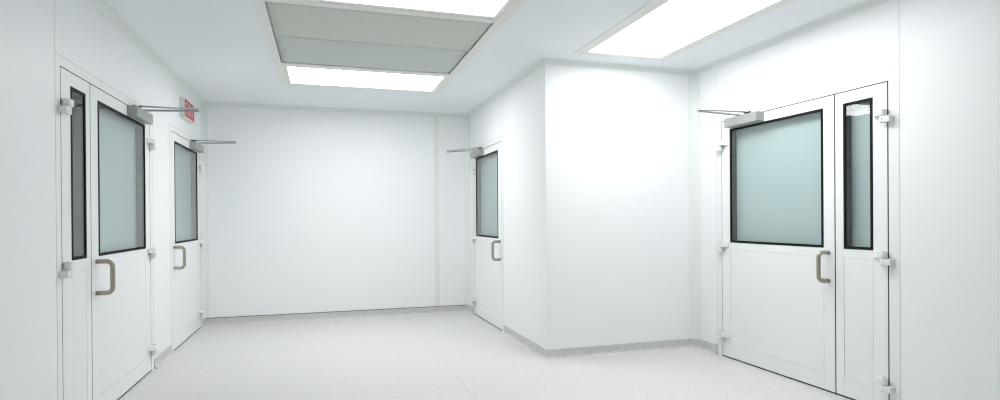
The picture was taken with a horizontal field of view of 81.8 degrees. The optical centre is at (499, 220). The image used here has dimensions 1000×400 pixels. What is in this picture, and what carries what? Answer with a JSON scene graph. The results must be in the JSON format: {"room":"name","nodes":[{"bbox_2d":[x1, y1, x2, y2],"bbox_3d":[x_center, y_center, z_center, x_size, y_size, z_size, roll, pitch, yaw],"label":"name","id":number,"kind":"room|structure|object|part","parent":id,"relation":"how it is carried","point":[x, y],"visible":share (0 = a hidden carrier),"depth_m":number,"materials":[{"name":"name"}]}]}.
{"room":"clean room","nodes":[
{"label":"clean room","id":0,"kind":"room"},
{"bbox_2d":[0,0,200,399],"bbox_3d":[-2.258,-0.069,2.483,0.121,2.646,9.268,0,0,-17],"label":"wall","id":1,"kind":"structure","parent":0,"point":[31,31],"depth_m":2.95,"materials":[{"name":"grey paint"}]},
{"bbox_2d":[55,52,198,399],"bbox_3d":[-2.504,0.172,4.024,0.538,2.158,1.836,0,0,-17],"label":"door","id":2,"kind":"structure","parent":1,"relation":"in","point":[104,143],"depth_m":3.76,"materials":[{"name":"white metal"}]},
{"bbox_3d":[-2.478,0.707,3.391,0.019,0.830,0.210,0,0,-17],"label":"infill panel","id":3,"kind":"part","parent":2,"relation":"part of","materials":[{"name":"white metal"}]},
{"bbox_3d":[-2.706,0.175,3.962,0.117,2.156,1.832,0,0,-17],"label":"frame","id":4,"kind":"part","parent":2,"relation":"part of","materials":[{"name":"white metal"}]},
{"bbox_3d":[-2.496,0.361,3.657,0.104,0.229,0.029,0,0,-17],"label":"pull handle","id":5,"kind":"part","parent":2,"relation":"part of","materials":[{"name":"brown metal"}]},
{"bbox_3d":[-2.775,-0.267,4.149,0.008,0.990,1.010,0,0,-17],"label":"frosted pane","id":6,"kind":"part","parent":2,"relation":"part of","materials":[{"name":"grey glass"}]},
{"bbox_3d":[-2.715,0.706,4.168,0.019,0.830,1.010,0,0,-17],"label":"infill panel","id":7,"kind":"part","parent":2,"relation":"part of","materials":[{"name":"white metal"}]},
{"bbox_3d":[-2.610,-0.869,4.584,0.400,0.035,0.012,0,0,-22],"label":"arm","id":8,"kind":"part","parent":2,"relation":"part of","materials":[{"name":"silver metal"}]},
{"bbox_2d":[88,0,204,104],"bbox_3d":[-2.164,-1.370,2.448,0.058,0.046,9.148,0,0,-17],"label":"trim","id":9,"kind":"structure","parent":1,"relation":"attached to","point":[102,6],"depth_m":4.51,"materials":[{"name":"white plastic"}]},
{"bbox_2d":[154,319,203,368],"bbox_3d":[-2.157,1.210,2.452,0.046,0.086,9.148,0,0,-17],"label":"baseboard","id":10,"kind":"structure","parent":1,"relation":"attached to","point":[167,354],"depth_m":5.10,"materials":[{"name":"plastic"}]},
{"bbox_2d":[179,97,193,123],"bbox_3d":[-3.257,-1.139,6.015,0.050,0.198,0.460,0,0,-17],"label":"exit sign","id":11,"kind":"object","parent":1,"relation":"attached to","point":[184,103],"visible":0.83,"depth_m":5.91,"materials":[{"name":"white plastic"}]},
{"bbox_2d":[169,123,235,351],"bbox_3d":[-3.148,0.171,6.139,0.541,2.158,1.438,0,0,-17],"label":"door","id":12,"kind":"structure","parent":1,"relation":"in","point":[186,241],"depth_m":6.12,"materials":[{"name":"white metal"}]},
{"bbox_3d":[-3.072,0.359,5.545,0.104,0.229,0.029,0,0,-17],"label":"pull handle","id":13,"kind":"part","parent":12,"relation":"part of","materials":[{"name":"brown metal"}]},
{"bbox_3d":[-3.356,-0.269,6.053,0.008,0.990,1.040,0,0,-17],"label":"frosted pane","id":14,"kind":"part","parent":12,"relation":"part of","materials":[{"name":"grey glass"}]},
{"bbox_3d":[-3.351,0.173,6.077,0.117,2.156,1.434,0,0,-17],"label":"frame","id":15,"kind":"part","parent":12,"relation":"part of","materials":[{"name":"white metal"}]},
{"bbox_3d":[-3.296,0.705,6.072,0.019,0.830,1.041,0,0,-17],"label":"infill panel","id":16,"kind":"part","parent":12,"relation":"part of","materials":[{"name":"white metal"}]},
{"bbox_3d":[-3.199,-0.870,6.516,0.403,0.035,0.012,0,0,-22],"label":"arm","id":17,"kind":"part","parent":12,"relation":"part of","materials":[{"name":"silver metal"}]},
{"bbox_2d":[208,106,464,317],"bbox_3d":[-1.925,-0.085,7.367,3.369,2.646,0.120,0,0,-17],"label":"wall","id":18,"kind":"structure","parent":0,"point":[309,211],"depth_m":7.25,"materials":[{"name":"white paint"}]},
{"bbox_2d":[200,103,208,318],"bbox_3d":[-3.480,-0.105,6.811,0.070,2.542,0.036,0,0,-17],"label":"trim","id":19,"kind":"structure","parent":18,"relation":"attached to","point":[203,108],"depth_m":6.82,"materials":[{"name":"white plastic"}]},
{"bbox_2d":[203,101,467,117],"bbox_3d":[-1.966,-1.385,7.261,3.249,0.046,0.058,0,0,-17],"label":"trim","id":20,"kind":"structure","parent":18,"relation":"attached to","point":[207,103],"depth_m":7.23,"materials":[{"name":"white plastic"}]},
{"bbox_2d":[202,305,470,326],"bbox_3d":[-1.944,1.193,7.253,3.249,0.091,0.096,0,0,-17],"label":"baseboard","id":21,"kind":"structure","parent":18,"relation":"attached to","point":[237,320],"depth_m":7.24,"materials":[{"name":"plastic"}]},
{"bbox_2d":[434,116,439,305],"bbox_3d":[-0.836,-0.113,7.635,0.060,2.514,0.006,0,0,-17],"label":"trim","id":22,"kind":"structure","parent":18,"relation":"attached to","point":[436,139],"depth_m":7.63,"materials":[{"name":"white"}]},
{"bbox_2d":[464,116,470,304],"bbox_3d":[-0.433,-0.128,7.723,0.066,2.542,0.070,0,0,-17],"label":"trim","id":23,"kind":"structure","parent":18,"relation":"attached to","point":[467,193],"depth_m":7.74,"materials":[{"name":"white plastic"}]},
{"bbox_2d":[105,0,861,113],"bbox_3d":[0.097,-1.470,3.138,5.028,0.120,9.388,0,0,-17],"label":"ceiling","id":24,"kind":"structure","parent":0,"point":[220,48],"depth_m":4.67,"materials":[{"name":"white paint"}]},
{"bbox_2d":[253,0,525,93],"bbox_3d":[-0.990,-1.430,4.631,1.670,0.054,3.269,0,0,-17],"label":"grid","id":25,"kind":"object","parent":24,"relation":"attached to","point":[260,5],"visible":0.55,"depth_m":4.35,"materials":[{"name":"white metal"}]},
{"bbox_3d":[-1.756,-1.424,4.397,0.068,0.054,3.269,0,0,-17],"label":"rail","id":26,"kind":"part","parent":25,"relation":"part of","materials":[{"name":"white metal"}]},
{"bbox_3d":[-1.465,-1.431,6.176,1.527,0.054,0.036,0,0,-17],"label":"cross rail","id":27,"kind":"part","parent":25,"relation":"part of","materials":[{"name":"white metal"}]},
{"bbox_2d":[282,65,447,91],"bbox_3d":[-1.350,-1.432,5.799,1.527,0.051,0.753,0,0,-17],"label":"light panel","id":28,"kind":"object","parent":25,"relation":"attached to","point":[293,74],"visible":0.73,"depth_m":5.78,"materials":[{"name":"white plastic"}]},
{"bbox_3d":[-1.229,-1.430,5.403,1.527,0.054,0.074,0,0,-17],"label":"cross rail","id":29,"kind":"part","parent":25,"relation":"part of","materials":[{"name":"white metal"}]},
{"bbox_2d":[275,35,466,72],"bbox_3d":[-1.103,-1.415,4.980,1.509,0.010,0.805,0,0,-17],"label":"screen","id":30,"kind":"object","parent":25,"relation":"attached to","point":[304,50],"visible":0.99,"depth_m":4.94,"materials":[{"name":"grey metal"}]},
{"bbox_2d":[266,2,491,50],"bbox_3d":[-0.882,-1.411,4.257,1.509,0.010,0.720,0,0,-17],"label":"ceiling panel","id":31,"kind":"object","parent":25,"relation":"attached to","point":[294,20],"visible":1,"depth_m":4.21,"materials":[{"name":"grey metal"}]},
{"bbox_3d":[-0.763,-1.429,3.877,1.527,0.054,0.073,0,0,-17],"label":"cross rail","id":32,"kind":"part","parent":25,"relation":"part of","materials":[{"name":"white metal"}]},
{"bbox_2d":[302,0,512,19],"bbox_3d":[-0.644,-1.430,3.485,1.527,0.051,0.745,0,0,-17],"label":"light panel","id":33,"kind":"object","parent":25,"relation":"attached to","point":[487,9],"visible":1,"depth_m":3.80,"materials":[{"name":"white plastic"}]},
{"bbox_3d":[-0.227,-1.435,4.864,0.076,0.054,3.269,0,0,-17],"label":"rail","id":34,"kind":"part","parent":25,"relation":"part of","materials":[{"name":"white metal"}]},
{"bbox_2d":[573,0,793,60],"bbox_3d":[1.329,-1.444,4.101,0.881,0.054,1.970,0,0,-17],"label":"light panel","id":35,"kind":"object","parent":24,"relation":"attached to","point":[660,30],"visible":0.92,"depth_m":4.24,"materials":[{"name":"white plastic"}]},
{"bbox_2d":[118,312,850,399],"bbox_3d":[0.115,1.286,3.146,5.028,0.101,9.388,0,0,-17],"label":"floor","id":36,"kind":"structure","parent":0,"point":[459,355],"depth_m":4.79,"materials":[{"name":"plastic"}]},
{"bbox_2d":[470,65,558,348],"bbox_3d":[0.054,-0.096,6.446,0.121,2.646,2.797,0,0,-17],"label":"wall","id":37,"kind":"structure","parent":0,"point":[516,115],"depth_m":5.64,"materials":[{"name":"grey paint"}]},
{"bbox_2d":[447,135,503,331],"bbox_3d":[-0.276,0.149,6.905,0.479,2.158,1.350,0,0,-17],"label":"door","id":38,"kind":"structure","parent":37,"relation":"in","point":[487,239],"depth_m":6.97,"materials":[{"name":"white metal"}]},
{"bbox_3d":[-0.487,-0.877,7.332,0.402,0.027,0.012,0,0,17],"label":"arm","id":39,"kind":"part","parent":38,"relation":"part of","materials":[{"name":"silver metal"}]},
{"bbox_3d":[-0.148,0.681,6.957,0.019,0.830,0.970,0,0,-17],"label":"infill panel","id":40,"kind":"part","parent":38,"relation":"part of","materials":[{"name":"white metal"}]},
{"bbox_3d":[-0.103,0.149,6.958,0.117,2.156,1.346,0,0,-17],"label":"frame","id":41,"kind":"part","parent":38,"relation":"part of","materials":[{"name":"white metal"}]},
{"bbox_3d":[-0.101,-0.293,6.970,0.008,0.990,0.968,0,0,-17],"label":"frosted pane","id":42,"kind":"part","parent":38,"relation":"part of","materials":[{"name":"grey"}]},
{"bbox_3d":[-0.045,0.337,6.395,0.104,0.229,0.029,0,0,-17],"label":"pull handle","id":43,"kind":"part","parent":38,"relation":"part of","materials":[{"name":"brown metal"}]},
{"bbox_2d":[468,306,546,359],"bbox_3d":[-0.007,1.185,6.406,0.046,0.086,2.839,0,0,-17],"label":"baseboard","id":44,"kind":"structure","parent":37,"relation":"attached to","point":[529,345],"depth_m":5.62,"materials":[{"name":"plastic"}]},
{"bbox_2d":[542,64,553,349],"bbox_3d":[0.426,-0.114,5.131,0.068,2.514,0.068,0,0,-17],"label":"trim","id":45,"kind":"structure","parent":37,"relation":"attached to","point":[546,69],"depth_m":5.10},
{"bbox_2d":[466,57,693,116],"bbox_3d":[0.705,-1.401,6.613,1.597,0.046,2.855,0,0,-17],"label":"trim","id":46,"kind":"structure","parent":37,"relation":"attached to","point":[541,61],"depth_m":5.36,"materials":[{"name":"white plastic"}]},
{"bbox_2d":[558,65,688,348],"bbox_3d":[1.238,-0.101,5.408,1.539,2.646,0.120,0,0,-17],"label":"wall","id":47,"kind":"structure","parent":0,"point":[623,180],"depth_m":5.31,"materials":[{"name":"white paint"}]},
{"bbox_2d":[544,339,699,360],"bbox_3d":[1.143,1.180,5.268,1.581,0.086,0.101,0,0,-17],"label":"baseboard","id":48,"kind":"structure","parent":47,"relation":"attached to","point":[641,347],"depth_m":5.29,"materials":[{"name":"plastic"}]},
{"bbox_2d":[688,72,700,338],"bbox_3d":[1.851,-0.137,5.493,0.078,2.542,0.075,0,0,-17],"label":"trim","id":49,"kind":"structure","parent":47,"relation":"attached to","point":[693,78],"depth_m":5.51,"materials":[{"name":"white plastic"}]},
{"bbox_2d":[700,0,999,399],"bbox_3d":[2.861,-0.103,2.521,0.121,2.646,6.351,0,0,-17],"label":"wall","id":50,"kind":"structure","parent":0,"point":[946,53],"depth_m":3.40,"materials":[{"name":"grey paint"}]},
{"bbox_2d":[696,339,716,353],"bbox_3d":[2.795,1.177,2.501,0.046,0.086,6.351,0,0,-17],"label":"baseboard","id":51,"kind":"structure","parent":50,"relation":"attached to","point":[705,346],"depth_m":5.36,"materials":[{"name":"plastic"}]},
{"bbox_2d":[694,0,889,73],"bbox_3d":[2.768,-1.403,2.491,0.058,0.046,6.351,0,0,-17],"label":"trim","id":52,"kind":"structure","parent":50,"relation":"attached to","point":[863,5],"depth_m":4.33,"materials":[{"name":"white plastic"}]},
{"bbox_2d":[697,69,900,399],"bbox_3d":[2.068,0.141,4.363,0.558,2.158,1.744,0,0,-17],"label":"door","id":53,"kind":"structure","parent":50,"relation":"in","point":[808,184],"depth_m":4.22,"materials":[{"name":"white metal"}]},
{"bbox_3d":[1.836,-0.899,4.847,0.412,0.035,0.012,0,0,-15],"label":"arm","id":54,"kind":"part","parent":53,"relation":"part of","materials":[{"name":"silver metal"}]},
{"bbox_3d":[2.180,0.672,4.602,0.019,0.830,0.986,0,0,-17],"label":"infill panel","id":55,"kind":"part","parent":53,"relation":"part of","materials":[{"name":"white metal"}]},
{"bbox_3d":[2.227,-0.302,4.615,0.008,0.990,0.986,0,0,-17],"label":"frosted pane","id":56,"kind":"part","parent":53,"relation":"part of","materials":[{"name":"grey glass"}]},
{"bbox_3d":[2.274,0.328,4.069,0.104,0.229,0.029,0,0,-17],"label":"pull handle","id":57,"kind":"part","parent":53,"relation":"part of","materials":[{"name":"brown metal"}]},
{"bbox_3d":[2.406,0.673,3.863,0.019,0.830,0.219,0,0,-17],"label":"infill panel","id":58,"kind":"part","parent":53,"relation":"part of","materials":[{"name":"white metal"}]},
{"bbox_3d":[2.453,-0.301,3.876,0.008,0.990,0.218,0,0,-17],"label":"frosted pane","id":59,"kind":"part","parent":53,"relation":"part of","materials":[{"name":"grey glass"}]}
]}

